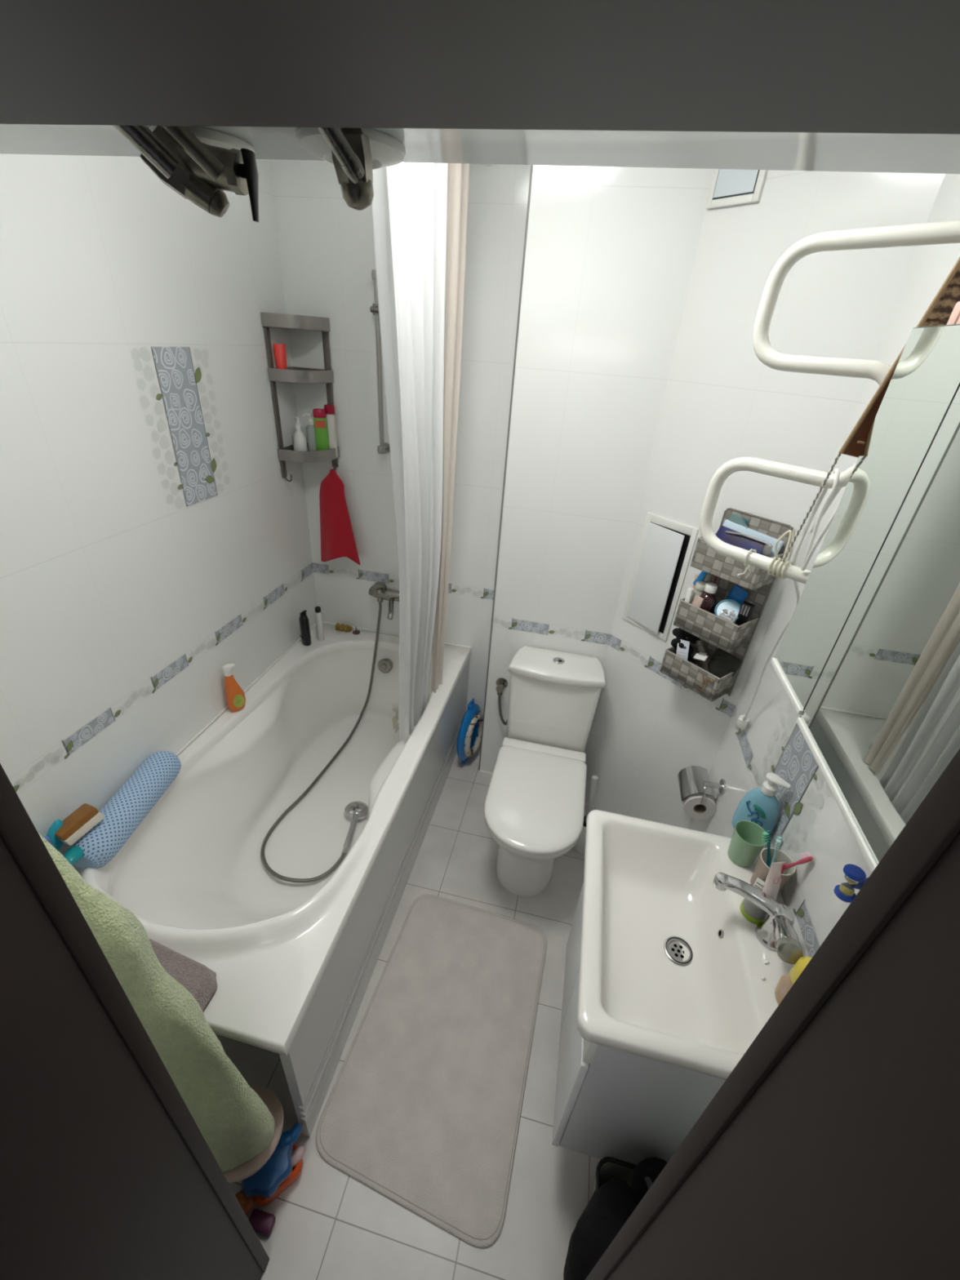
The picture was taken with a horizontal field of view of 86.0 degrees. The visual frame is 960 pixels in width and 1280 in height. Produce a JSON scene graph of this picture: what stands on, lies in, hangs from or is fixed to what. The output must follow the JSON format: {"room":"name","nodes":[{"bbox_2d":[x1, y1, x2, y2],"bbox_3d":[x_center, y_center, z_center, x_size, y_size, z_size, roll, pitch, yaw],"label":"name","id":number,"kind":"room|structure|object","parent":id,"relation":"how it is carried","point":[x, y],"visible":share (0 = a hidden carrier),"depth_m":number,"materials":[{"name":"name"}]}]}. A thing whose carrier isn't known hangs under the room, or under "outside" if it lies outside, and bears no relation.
{"room":"bathroom","nodes":[
{"label":"bathroom","id":0,"kind":"room"},
{"bbox_2d":[0,153,317,855],"bbox_3d":[-1.038,-0.250,1.494,0.100,2.500,1.905,10,31,9],"label":"wall","id":1,"kind":"structure","parent":0,"point":[105,583],"depth_m":1.40,"materials":[{"name":"tile"}]},
{"bbox_2d":[13,346,313,791],"bbox_3d":[-0.957,-0.346,1.567,0.002,0.958,1.654,10,31,9],"label":"decorative wall tiles","id":2,"kind":"structure","parent":1,"relation":"attached to","point":[177,379],"depth_m":1.57,"materials":[{"name":"grey"}]},
{"bbox_2d":[175,621,471,755],"bbox_3d":[-0.620,0.377,1.864,0.808,0.009,1.702,10,31,9],"label":"trim","id":3,"kind":"structure","parent":1,"relation":"attached to","point":[226,708],"depth_m":2.25,"materials":[{"name":"white"}]},
{"bbox_2d":[270,159,530,715],"bbox_3d":[0.116,-0.573,2.198,2.024,2.500,0.100,10,31,9],"label":"wall","id":4,"kind":"structure","parent":0,"point":[326,246],"depth_m":2.00,"materials":[{"name":"tile"}]},
{"bbox_2d":[260,311,339,482],"bbox_3d":[-0.691,-0.932,2.032,0.180,0.592,0.180,10,31,9],"label":"corner shelf","id":5,"kind":"object","parent":4,"relation":"attached to","point":[295,375],"visible":0.97,"depth_m":1.96,"materials":[{"name":"grey"}]},
{"bbox_2d":[272,343,287,369],"bbox_3d":[-0.747,-1.044,1.934,0.036,0.118,0.036,10,31,9],"label":"tube","id":6,"kind":"object","parent":5,"relation":"on","point":[279,349],"visible":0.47,"depth_m":1.92,"materials":[{"name":"red plastic"}]},
{"bbox_2d":[260,311,329,331],"bbox_3d":[-0.674,-1.169,1.896,0.175,0.045,0.175,10,31,9],"label":"tray","id":7,"kind":"object","parent":5,"relation":"on","point":[273,320],"depth_m":1.84,"materials":[{"name":"grey metal"}]},
{"bbox_2d":[291,416,307,451],"bbox_3d":[-0.735,-0.825,2.095,0.055,0.153,0.075,-14,35,-29],"label":"pump bottle","id":8,"kind":"object","parent":5,"relation":"on","point":[299,442],"visible":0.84,"depth_m":2.08,"materials":[{"name":"white plastic"}]},
{"bbox_2d":[267,366,333,383],"bbox_3d":[-0.685,-1.018,1.984,0.175,0.045,0.175,10,31,9],"label":"tray","id":9,"kind":"object","parent":5,"relation":"on","point":[295,375],"depth_m":1.93,"materials":[{"name":"grey metal"}]},
{"bbox_2d":[277,443,339,462],"bbox_3d":[-0.703,-0.770,2.126,0.179,0.045,0.179,10,31,9],"label":"tray","id":10,"kind":"object","parent":5,"relation":"on","point":[287,453],"depth_m":2.07,"materials":[{"name":"grey metal"}]},
{"bbox_2d":[302,412,316,451],"bbox_3d":[-0.689,-0.838,2.109,0.052,0.169,0.042,29,38,35],"label":"pump bottle","id":11,"kind":"object","parent":5,"relation":"on","point":[310,428],"visible":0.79,"depth_m":2.09,"materials":[{"name":"white plastic"}]},
{"bbox_2d":[312,408,328,450],"bbox_3d":[-0.647,-0.841,2.099,0.052,0.188,0.033,-4,31,-13],"label":"shampoo bottle","id":12,"kind":"object","parent":5,"relation":"on","point":[320,423],"visible":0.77,"depth_m":2.08,"materials":[{"name":"green plastic"}]},
{"bbox_2d":[324,404,337,457],"bbox_3d":[-0.613,-0.860,2.120,0.042,0.204,0.032,-5,31,-16],"label":"shampoo bottle","id":13,"kind":"object","parent":5,"relation":"on","point":[330,409],"visible":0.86,"depth_m":2.10,"materials":[{"name":"white plastic"}]},
{"bbox_2d":[319,469,359,564],"bbox_3d":[-0.630,-0.534,2.274,0.192,0.417,0.066,10,31,9],"label":"washcloth","id":14,"kind":"object","parent":5,"relation":"hanging from","point":[337,537],"visible":1,"depth_m":2.28,"materials":[{"name":"red fabric"}]},
{"bbox_2d":[260,581,399,883],"bbox_3d":[-0.546,0.287,2.128,0.358,0.718,1.140,10,31,9],"label":"mixer","id":15,"kind":"object","parent":4,"relation":"attached to","point":[357,810],"visible":0.99,"depth_m":2.12,"materials":[{"name":"silver metal"}]},
{"bbox_2d":[369,269,390,453],"bbox_3d":[-0.378,-1.032,1.962,0.052,0.628,0.075,10,31,9],"label":"shower rail","id":16,"kind":"object","parent":4,"relation":"attached to","point":[384,447],"visible":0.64,"depth_m":1.95,"materials":[{"name":"silver metal"}]},
{"bbox_2d":[312,562,493,599],"bbox_3d":[-0.353,-0.277,2.424,0.938,0.055,0.002,10,31,9],"label":"trim","id":17,"kind":"structure","parent":4,"relation":"attached to","point":[319,568],"depth_m":2.45,"materials":[{"name":"grey"}]},
{"bbox_3d":[-0.176,-1.074,0.812,0.060,0.060,1.904,10,31,9],"label":"curtain rod","id":18,"kind":"object","parent":4,"relation":"attached to","visible":0},
{"bbox_2d":[371,162,448,744],"bbox_3d":[-0.217,-0.362,1.508,0.105,1.967,0.582,10,31,9],"label":"shower curtain","id":19,"kind":"object","parent":18,"relation":"hanging from","point":[409,205],"visible":0.87,"depth_m":1.33,"materials":[{"name":"white fabric"}]},
{"bbox_2d":[431,163,469,693],"bbox_3d":[-0.120,-0.578,1.745,0.061,1.821,0.172,10,31,9],"label":"shower curtain","id":20,"kind":"object","parent":18,"relation":"hanging from","point":[458,173],"visible":0.73,"depth_m":1.59,"materials":[{"name":"beige fabric"}]},
{"bbox_2d":[214,742,600,1279],"bbox_3d":[-0.270,1.203,1.649,2.024,0.060,2.905,10,31,9],"label":"floor","id":21,"kind":"structure","parent":0,"point":[330,1224],"depth_m":1.33,"materials":[{"name":"grey tile"}]},
{"bbox_2d":[235,1190,254,1214],"bbox_3d":[-0.565,1.340,1.226,0.055,0.058,0.045,10,31,9],"label":"ball","id":22,"kind":"object","parent":21,"relation":"on","point":[246,1203],"visible":0.45,"depth_m":1.21,"materials":[{"name":"orange plastic"}]},
{"bbox_2d":[222,1085,283,1182],"bbox_3d":[-0.548,1.234,1.246,0.166,0.256,0.166,10,31,9],"label":"bucket","id":23,"kind":"object","parent":21,"relation":"on","point":[242,1171],"visible":0.38,"depth_m":1.16,"materials":[{"name":"beige plastic"}]},
{"bbox_2d":[240,1123,302,1198],"bbox_3d":[-0.514,1.260,1.253,0.128,0.068,0.139,10,31,9],"label":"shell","id":24,"kind":"object","parent":23,"relation":"in","point":[264,1182],"visible":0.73,"depth_m":1.22,"materials":[{"name":"blue plastic"}]},
{"bbox_2d":[248,1208,275,1236],"bbox_3d":[-0.518,1.381,1.222,0.060,0.026,0.034,10,31,9],"label":"block","id":25,"kind":"object","parent":21,"relation":"on","point":[262,1222],"visible":0.8,"depth_m":1.21,"materials":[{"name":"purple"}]},
{"bbox_2d":[71,623,471,1137],"bbox_3d":[-0.635,0.601,1.992,0.803,0.585,1.698,10,31,9],"label":"bathtub","id":26,"kind":"object","parent":21,"relation":"on","point":[293,964],"visible":0.88,"depth_m":1.78,"materials":[{"name":"plastic"}]},
{"bbox_2d":[43,819,63,851],"bbox_3d":[-1.110,0.520,1.337,0.038,0.096,0.078,10,31,9],"label":"toy","id":27,"kind":"object","parent":26,"relation":"on","point":[51,837],"visible":0.36,"depth_m":1.33,"materials":[{"name":"teal plastic"}]},
{"bbox_2d":[71,751,181,869],"bbox_3d":[-1.032,0.487,1.523,0.111,0.108,0.396,5,30,1],"label":"pillow","id":28,"kind":"object","parent":26,"relation":"on","point":[127,808],"visible":0.91,"depth_m":1.47,"materials":[{"name":"blue fabric"}]},
{"bbox_2d":[62,845,84,865],"bbox_3d":[-1.052,0.557,1.335,0.044,0.037,0.077,-1,31,-8],"label":"toy","id":29,"kind":"object","parent":28,"relation":"on","point":[74,854],"visible":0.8,"depth_m":1.32,"materials":[{"name":"teal plastic"}]},
{"bbox_2d":[54,803,104,845],"bbox_3d":[-1.065,0.488,1.364,0.072,0.065,0.101,17,33,21],"label":"bath brush","id":30,"kind":"object","parent":28,"relation":"on","point":[77,824],"visible":0.91,"depth_m":1.35,"materials":[{"name":"beige wood"}]},
{"bbox_2d":[149,938,217,1012],"bbox_3d":[-0.802,0.778,1.206,0.425,0.123,0.170,10,31,9],"label":"hand towel","id":31,"kind":"object","parent":26,"relation":"on","point":[197,978],"visible":0.23,"depth_m":1.16,"materials":[{"name":"fabric"}]},
{"bbox_2d":[222,662,245,711],"bbox_3d":[-0.936,0.180,1.957,0.068,0.206,0.041,-22,39,-37],"label":"wash bottle","id":32,"kind":"object","parent":26,"relation":"on","point":[235,695],"visible":1,"depth_m":1.95,"materials":[{"name":"orange plastic"}]},
{"bbox_2d":[298,609,311,645],"bbox_3d":[-0.820,-0.065,2.409,0.042,0.190,0.061,-18,37,-33],"label":"shampoo bottle","id":33,"kind":"object","parent":26,"relation":"on","point":[305,637],"visible":1,"depth_m":2.40,"materials":[{"name":"black plastic"}]},
{"bbox_2d":[315,606,324,640],"bbox_3d":[-0.765,-0.078,2.454,0.038,0.175,0.030,26,37,33],"label":"shampoo bottle","id":34,"kind":"object","parent":26,"relation":"on","point":[318,617],"visible":1,"depth_m":2.44,"materials":[{"name":"white plastic"}]},
{"bbox_2d":[253,1144,305,1206],"bbox_3d":[-0.498,1.325,1.281,0.132,0.065,0.069,-18,37,-33],"label":"boat","id":35,"kind":"object","parent":21,"relation":"on","point":[297,1153],"visible":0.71,"depth_m":1.27,"materials":[{"name":"orange plastic"}]},
{"bbox_2d":[315,894,546,1247],"bbox_3d":[-0.102,1.202,1.596,0.552,0.014,0.827,10,31,9],"label":"bath rug","id":36,"kind":"object","parent":21,"relation":"on","point":[423,1108],"visible":1,"depth_m":1.50,"materials":[{"name":"grey fabric"}]},
{"bbox_2d":[456,698,483,766],"bbox_3d":[-0.041,0.449,2.535,0.062,0.372,0.240,17,32,20],"label":"seat","id":37,"kind":"object","parent":21,"relation":"on","point":[469,735],"visible":0.94,"depth_m":2.47,"materials":[{"name":"blue plastic"}]},
{"bbox_2d":[464,712,483,757],"bbox_3d":[-0.030,0.468,2.539,0.036,0.245,0.191,16,32,20],"label":"cushion","id":38,"kind":"object","parent":37,"relation":"on","point":[473,723],"depth_m":2.49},
{"bbox_2d":[0,0,959,1279],"bbox_3d":[-0.206,0.791,0.314,0.723,2.001,0.756,10,31,9],"label":"door frame","id":39,"kind":"structure","parent":21,"relation":"on","point":[830,1150],"depth_m":0.23,"materials":[{"name":"brown wood"}]},
{"bbox_2d":[484,645,605,897],"bbox_3d":[0.230,0.546,2.012,0.374,0.773,0.729,10,31,9],"label":"toilet","id":40,"kind":"object","parent":21,"relation":"on","point":[534,806],"visible":1,"depth_m":1.99,"materials":[{"name":"white ceramic"}]},
{"bbox_2d":[573,775,598,853],"bbox_3d":[0.451,0.722,2.127,0.096,0.383,0.096,10,31,9],"label":"toilet brush","id":41,"kind":"object","parent":21,"relation":"on","point":[580,846],"visible":0.49,"depth_m":2.12,"materials":[{"name":"white plastic"}]},
{"bbox_2d":[563,1177,639,1279],"bbox_3d":[0.273,1.317,1.067,0.204,0.400,0.229,10,31,9],"label":"laundry bag","id":42,"kind":"object","parent":21,"relation":"on","point":[609,1208],"visible":0.43,"depth_m":1.02,"materials":[{"name":"black fabric"}]},
{"bbox_2d":[592,1156,636,1194],"bbox_3d":[0.369,1.363,1.103,0.295,0.296,0.253,10,31,9],"label":"handle","id":43,"kind":"object","parent":21,"relation":"on","point":[608,1168],"visible":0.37,"depth_m":1.15,"materials":[{"name":"grey plastic"}]},
{"bbox_2d":[630,1157,667,1202],"bbox_3d":[0.369,1.146,1.084,0.105,0.085,0.089,10,31,9],"label":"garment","id":44,"kind":"object","parent":43,"relation":"on","point":[651,1167],"visible":0.4,"depth_m":1.07,"materials":[{"name":"fabric"}]},
{"bbox_2d":[480,164,714,773],"bbox_3d":[0.339,-0.446,2.009,0.483,2.500,0.248,10,31,9],"label":"wall","id":45,"kind":"structure","parent":0,"point":[611,251],"depth_m":1.66,"materials":[{"name":"tile"}]},
{"bbox_2d":[495,677,507,724],"bbox_3d":[0.100,0.279,2.297,0.082,0.222,0.062,10,31,9],"label":"water valve","id":46,"kind":"object","parent":45,"relation":"attached to","point":[501,682],"visible":0.94,"depth_m":2.27,"materials":[{"name":"silver metal"}]},
{"bbox_2d":[478,164,533,770],"bbox_3d":[0.077,-0.426,1.941,0.006,2.500,0.006,10,31,9],"label":"trim","id":47,"kind":"structure","parent":45,"relation":"attached to","point":[531,166],"depth_m":1.76,"materials":[{"name":"grey"}]},
{"bbox_2d":[493,617,610,644],"bbox_3d":[0.286,-0.042,2.104,0.483,0.055,0.002,10,31,9],"label":"trim","id":48,"kind":"structure","parent":45,"relation":"attached to","point":[517,624],"depth_m":2.10,"materials":[{"name":"grey tile"}]},
{"bbox_2d":[584,169,945,828],"bbox_3d":[0.738,-0.238,1.704,0.080,2.500,0.539,-17,36,-32],"label":"wall","id":49,"kind":"structure","parent":0,"point":[721,404],"depth_m":1.42,"materials":[{"name":"tile"}]},
{"bbox_2d":[622,512,698,640],"bbox_3d":[0.615,-0.216,1.804,0.026,0.413,0.200,-17,36,-32],"label":"access hatch","id":50,"kind":"object","parent":49,"relation":"attached to","point":[666,546],"visible":1,"depth_m":1.79,"materials":[{"name":"white plastic"}]},
{"bbox_2d":[608,634,735,717],"bbox_3d":[0.678,0.117,1.883,0.002,0.055,0.539,-17,36,-32],"label":"trim","id":51,"kind":"structure","parent":49,"relation":"attached to","point":[726,707],"depth_m":1.91,"materials":[{"name":"grey tile"}]},
{"bbox_2d":[659,507,793,702],"bbox_3d":[0.735,-0.095,1.586,0.118,0.571,0.206,-17,36,-32],"label":"organizer","id":52,"kind":"object","parent":49,"relation":"attached to","point":[716,633],"depth_m":1.55,"materials":[{"name":"grey fabric"}]},
{"bbox_2d":[675,639,689,660],"bbox_3d":[0.664,0.061,1.698,0.019,0.130,0.071,-17,36,-32],"label":"paper card","id":53,"kind":"object","parent":52,"relation":"in","point":[682,652],"visible":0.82,"depth_m":1.69,"materials":[{"name":"white paper"}]},
{"bbox_2d":[671,627,699,662],"bbox_3d":[0.680,0.024,1.729,0.080,0.127,0.090,-7,32,-18],"label":"scrunchie","id":54,"kind":"object","parent":52,"relation":"in","point":[680,633],"visible":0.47,"depth_m":1.70,"materials":[{"name":"black fabric"}]},
{"bbox_2d":[690,589,705,604],"bbox_3d":[0.689,-0.121,1.635,0.044,0.096,0.044,-17,36,-32],"label":"bottle","id":55,"kind":"object","parent":52,"relation":"in","point":[696,592],"depth_m":1.61,"materials":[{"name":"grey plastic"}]},
{"bbox_2d":[690,581,706,604],"bbox_3d":[0.689,-0.128,1.631,0.044,0.112,0.044,-17,36,-32],"label":"pill bottle","id":56,"kind":"object","parent":52,"relation":"in","point":[700,586],"visible":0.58,"depth_m":1.60,"materials":[{"name":"grey plastic"}]},
{"bbox_2d":[696,640,709,672],"bbox_3d":[0.727,0.059,1.675,0.014,0.111,0.078,-17,36,-32],"label":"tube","id":57,"kind":"object","parent":52,"relation":"in","point":[700,642],"visible":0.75,"depth_m":1.67,"materials":[{"name":"grey plastic"}]},
{"bbox_2d":[699,582,717,613],"bbox_3d":[0.701,-0.115,1.596,0.052,0.125,0.052,-17,36,-32],"label":"medicine bottle","id":58,"kind":"object","parent":52,"relation":"in","point":[708,602],"visible":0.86,"depth_m":1.57,"materials":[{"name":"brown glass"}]},
{"bbox_2d":[707,648,742,678],"bbox_3d":[0.778,0.088,1.655,0.052,0.109,0.094,-17,36,-32],"label":"pouch","id":59,"kind":"object","parent":52,"relation":"in","point":[722,663],"visible":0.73,"depth_m":1.63,"materials":[{"name":"grey fabric"}]},
{"bbox_2d":[714,599,741,619],"bbox_3d":[0.758,-0.083,1.567,0.078,0.080,0.075,-17,36,-32],"label":"plastic jar","id":60,"kind":"object","parent":52,"relation":"in","point":[731,605],"visible":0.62,"depth_m":1.56,"materials":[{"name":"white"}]},
{"bbox_2d":[719,608,736,623],"bbox_3d":[0.733,-0.053,1.535,0.023,0.085,0.049,-14,35,-28],"label":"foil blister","id":61,"kind":"object","parent":52,"relation":"in","point":[723,615],"visible":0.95,"depth_m":1.52,"materials":[{"name":"silver metal"}]},
{"bbox_2d":[725,584,748,605],"bbox_3d":[0.777,-0.117,1.577,0.020,0.108,0.068,-17,36,-32],"label":"packet","id":62,"kind":"object","parent":52,"relation":"in","point":[737,593],"visible":0.52,"depth_m":1.55,"materials":[{"name":"blue"}]},
{"bbox_2d":[728,514,748,528],"bbox_3d":[0.747,-0.297,1.539,0.016,0.162,0.084,-17,36,-32],"label":"folder","id":63,"kind":"object","parent":52,"relation":"in","point":[735,518],"visible":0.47,"depth_m":1.50,"materials":[{"name":"teal plastic"}]},
{"bbox_2d":[715,525,764,554],"bbox_3d":[0.742,-0.249,1.495,0.041,0.126,0.167,-17,36,-32],"label":"pouch","id":64,"kind":"object","parent":52,"relation":"in","point":[740,541],"visible":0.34,"depth_m":1.47,"materials":[{"name":"fabric"}]},
{"bbox_2d":[725,530,773,556],"bbox_3d":[0.755,-0.256,1.472,0.014,0.088,0.138,-17,36,-32],"label":"metal clip","id":65,"kind":"object","parent":64,"relation":"on","point":[766,550],"visible":0.64,"depth_m":1.42,"materials":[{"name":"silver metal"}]},
{"bbox_2d":[734,601,755,626],"bbox_3d":[0.783,-0.070,1.526,0.022,0.085,0.034,-17,36,-32],"label":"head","id":66,"kind":"object","parent":52,"relation":"in","point":[744,615],"visible":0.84,"depth_m":1.51},
{"bbox_2d":[723,520,783,557],"bbox_3d":[0.772,-0.260,1.507,0.031,0.140,0.184,-17,36,-32],"label":"flat box","id":67,"kind":"object","parent":52,"relation":"in","point":[727,523],"visible":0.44,"depth_m":1.47,"materials":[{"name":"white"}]},
{"bbox_2d":[706,168,768,208],"bbox_3d":[0.658,-1.215,1.280,0.012,0.210,0.146,-17,36,-32],"label":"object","id":68,"kind":"object","parent":49,"relation":"in","point":[729,187],"visible":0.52,"depth_m":1.31,"materials":[{"name":"white plastic"}]},
{"bbox_2d":[687,173,959,956],"bbox_3d":[0.837,0.065,1.197,0.100,2.500,1.905,10,31,9],"label":"wall","id":69,"kind":"structure","parent":0,"point":[832,845],"depth_m":1.14,"materials":[{"name":"tile"}]},
{"bbox_2d":[551,847,724,1164],"bbox_3d":[0.444,0.890,1.273,0.412,0.554,0.489,10,31,9],"label":"vanity cabinet","id":70,"kind":"object","parent":69,"relation":"attached to","point":[610,1102],"visible":0.33,"depth_m":1.09,"materials":[{"name":"grey laminate"}]},
{"bbox_2d":[576,809,795,1080],"bbox_3d":[0.445,0.660,1.142,0.448,0.126,0.530,10,31,9],"label":"washbasin","id":71,"kind":"object","parent":70,"relation":"in","point":[680,984],"visible":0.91,"depth_m":1.13,"materials":[{"name":"white ceramic"}]},
{"bbox_2d":[727,820,766,866],"bbox_3d":[0.638,0.494,1.238,0.073,0.090,0.073,10,31,9],"label":"tumbler","id":72,"kind":"object","parent":71,"relation":"on","point":[746,843],"visible":0.93,"depth_m":1.23,"materials":[{"name":"green plastic"}]},
{"bbox_2d":[739,897,768,924],"bbox_3d":[0.603,0.582,1.125,0.054,0.046,0.054,10,31,9],"label":"jar","id":73,"kind":"object","parent":71,"relation":"on","point":[749,910],"visible":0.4,"depth_m":1.11,"materials":[{"name":"green"}]},
{"bbox_2d":[712,872,803,964],"bbox_3d":[0.552,0.580,1.048,0.167,0.123,0.136,16,32,20],"label":"faucet","id":74,"kind":"object","parent":71,"relation":"on","point":[777,933],"visible":0.99,"depth_m":1.05,"materials":[{"name":"silver metal"}]},
{"bbox_2d":[731,772,791,834],"bbox_3d":[0.693,0.412,1.273,0.053,0.203,0.092,-22,39,-37],"label":"soap dispenser","id":75,"kind":"object","parent":71,"relation":"on","point":[759,806],"visible":0.82,"depth_m":1.25,"materials":[{"name":"blue plastic"}]},
{"bbox_2d":[731,787,779,834],"bbox_3d":[0.693,0.433,1.287,0.048,0.153,0.091,-19,38,-35],"label":"bottle","id":76,"kind":"object","parent":75,"relation":"attached to","point":[760,806],"depth_m":1.26,"materials":[{"name":"blue plastic"}]},
{"bbox_2d":[750,847,795,893],"bbox_3d":[0.660,0.533,1.170,0.071,0.094,0.071,10,31,9],"label":"toothbrush cup","id":77,"kind":"object","parent":71,"relation":"on","point":[761,871],"visible":0.58,"depth_m":1.16,"materials":[{"name":"beige"}]},
{"bbox_2d":[761,829,771,867],"bbox_3d":[0.650,0.499,1.165,0.019,0.138,0.064,-12,34,-26],"label":"toothbrush","id":78,"kind":"object","parent":77,"relation":"in","point":[766,835],"visible":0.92,"depth_m":1.16,"materials":[{"name":"teal plastic"}]},
{"bbox_2d":[783,851,813,870],"bbox_3d":[0.668,0.494,1.126,0.070,0.130,0.019,29,38,36],"label":"toothbrush","id":79,"kind":"object","parent":77,"relation":"in","point":[806,857],"visible":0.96,"depth_m":1.09,"materials":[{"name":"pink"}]},
{"bbox_2d":[762,862,786,901],"bbox_3d":[0.640,0.540,1.129,0.036,0.118,0.054,10,31,9],"label":"toothpaste tube","id":80,"kind":"object","parent":71,"relation":"on","point":[772,883],"visible":0.66,"depth_m":1.12,"materials":[{"name":"white plastic"}]},
{"bbox_2d":[773,864,785,884],"bbox_3d":[0.650,0.510,1.115,0.032,0.042,0.011,-20,38,-36],"label":"print","id":81,"kind":"object","parent":80,"relation":"attached to","point":[778,869],"depth_m":1.12,"materials":[{"name":"red"}]},
{"bbox_2d":[774,956,812,1004],"bbox_3d":[0.597,0.638,0.953,0.064,0.122,0.064,10,31,9],"label":"bottle","id":82,"kind":"object","parent":71,"relation":"on","point":[786,981],"visible":0.41,"depth_m":0.95,"materials":[{"name":"yellow plastic"}]},
{"bbox_2d":[677,765,725,804],"bbox_3d":[0.747,0.477,1.741,0.110,0.116,0.144,10,31,9],"label":"toilet roll holder","id":83,"kind":"object","parent":69,"relation":"attached to","point":[692,780],"visible":1,"depth_m":1.74,"materials":[{"name":"silver metal"}]},
{"bbox_2d":[682,790,715,819],"bbox_3d":[0.744,0.539,1.761,0.101,0.101,0.100,10,31,9],"label":"toilet roll","id":84,"kind":"object","parent":83,"relation":"on","point":[692,806],"visible":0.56,"depth_m":1.72,"materials":[{"name":"white paper"}]},
{"bbox_2d":[731,702,831,957],"bbox_3d":[0.711,0.350,1.036,0.002,0.508,1.294,10,31,9],"label":"decorative wall tiles","id":85,"kind":"structure","parent":69,"relation":"attached to","point":[797,765],"depth_m":1.21,"materials":[{"name":"grey tile"}]},
{"bbox_2d":[699,220,959,584],"bbox_3d":[0.596,-0.329,0.804,0.412,0.537,0.096,23,35,28],"label":"towel rail","id":86,"kind":"object","parent":69,"relation":"attached to","point":[943,232],"visible":0.75,"depth_m":0.82,"materials":[{"name":"white metal"}]},
{"bbox_2d":[735,468,842,731],"bbox_3d":[0.678,0.002,1.191,0.044,0.838,0.492,22,35,28],"label":"cable","id":87,"kind":"object","parent":86,"relation":"hanging from","point":[743,721],"visible":0.84,"depth_m":0.89,"materials":[{"name":"white plastic"}]},
{"bbox_2d":[767,451,840,579],"bbox_3d":[0.543,-0.197,0.850,0.043,0.235,0.125,10,31,9],"label":"cord","id":88,"kind":"object","parent":86,"relation":"hanging from","point":[788,549],"visible":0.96,"depth_m":0.90,"materials":[{"name":"white fabric"}]},
{"bbox_2d":[838,257,959,457],"bbox_3d":[0.612,-0.400,0.646,0.172,0.359,0.028,10,31,9],"label":"bag","id":89,"kind":"object","parent":86,"relation":"hanging from","point":[940,310],"visible":0.35,"depth_m":0.66,"materials":[{"name":"brown fabric"}]},
{"bbox_2d":[833,863,868,902],"bbox_3d":[0.648,0.423,0.891,0.050,0.063,0.037,10,31,9],"label":"timer","id":90,"kind":"object","parent":69,"relation":"attached to","point":[855,877],"visible":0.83,"depth_m":0.89,"materials":[{"name":"blue plastic"}]},
{"bbox_2d":[852,877,868,889],"bbox_3d":[0.660,0.425,0.889,0.027,0.034,0.034,10,31,9],"label":"cup","id":91,"kind":"object","parent":90,"relation":"on","point":[857,883],"depth_m":0.89,"materials":[{"name":"blue plastic"}]},
{"bbox_2d":[770,324,959,872],"bbox_3d":[0.572,-0.017,0.512,0.230,0.509,0.574,10,31,9],"label":"upper cabinet","id":92,"kind":"object","parent":69,"relation":"attached to","point":[868,655],"visible":0.94,"depth_m":0.59,"materials":[{"name":"white mirror"}]},
{"bbox_2d":[774,324,959,711],"bbox_3d":[0.510,-0.143,0.703,0.001,0.490,0.154,10,31,9],"label":"mirror","id":93,"kind":"object","parent":92,"relation":"on","point":[922,395],"depth_m":0.67,"materials":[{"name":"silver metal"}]},
{"bbox_2d":[946,301,959,324],"bbox_3d":[0.560,-0.364,0.578,0.034,0.034,0.058,10,31,9],"label":"soap bar","id":94,"kind":"object","parent":92,"relation":"on","point":[954,318],"visible":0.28,"depth_m":0.59,"materials":[{"name":"pink"}]},
{"bbox_3d":[-0.320,0.396,0.480,2.024,2.500,0.130,10,31,9],"label":"wall","id":95,"kind":"structure","parent":0,"visible":0},
{"bbox_2d":[111,124,258,222],"bbox_3d":[-0.208,-0.348,0.346,0.102,0.098,0.181,10,31,9],"label":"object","id":96,"kind":"object","parent":95,"relation":"attached to","point":[197,163],"visible":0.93,"depth_m":0.36,"materials":[{"name":"black plastic"}]},
{"bbox_2d":[296,127,405,210],"bbox_3d":[-0.102,-0.334,0.333,0.077,0.083,0.171,10,31,9],"label":"clothes hanger","id":97,"kind":"object","parent":95,"relation":"attached to","point":[353,153],"visible":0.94,"depth_m":0.35,"materials":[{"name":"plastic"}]},
{"bbox_2d":[0,124,959,173],"bbox_3d":[-0.218,-0.432,0.242,1.824,0.240,0.302,10,31,9],"label":"ceiling","id":98,"kind":"structure","parent":95,"relation":"attached to","point":[934,153],"depth_m":0.35,"materials":[{"name":"grey paint"}]},
{"bbox_3d":[-0.915,0.153,0.626,0.060,0.106,0.095,10,31,9],"label":"towel hook","id":99,"kind":"object","parent":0,"visible":0},
{"bbox_2d":[38,833,275,1172],"bbox_3d":[-0.717,0.650,0.919,0.598,1.030,0.175,10,31,9],"label":"bath towel","id":100,"kind":"object","parent":99,"relation":"hanging from","point":[233,1121],"visible":0.49,"depth_m":0.96,"materials":[{"name":"green fabric"}]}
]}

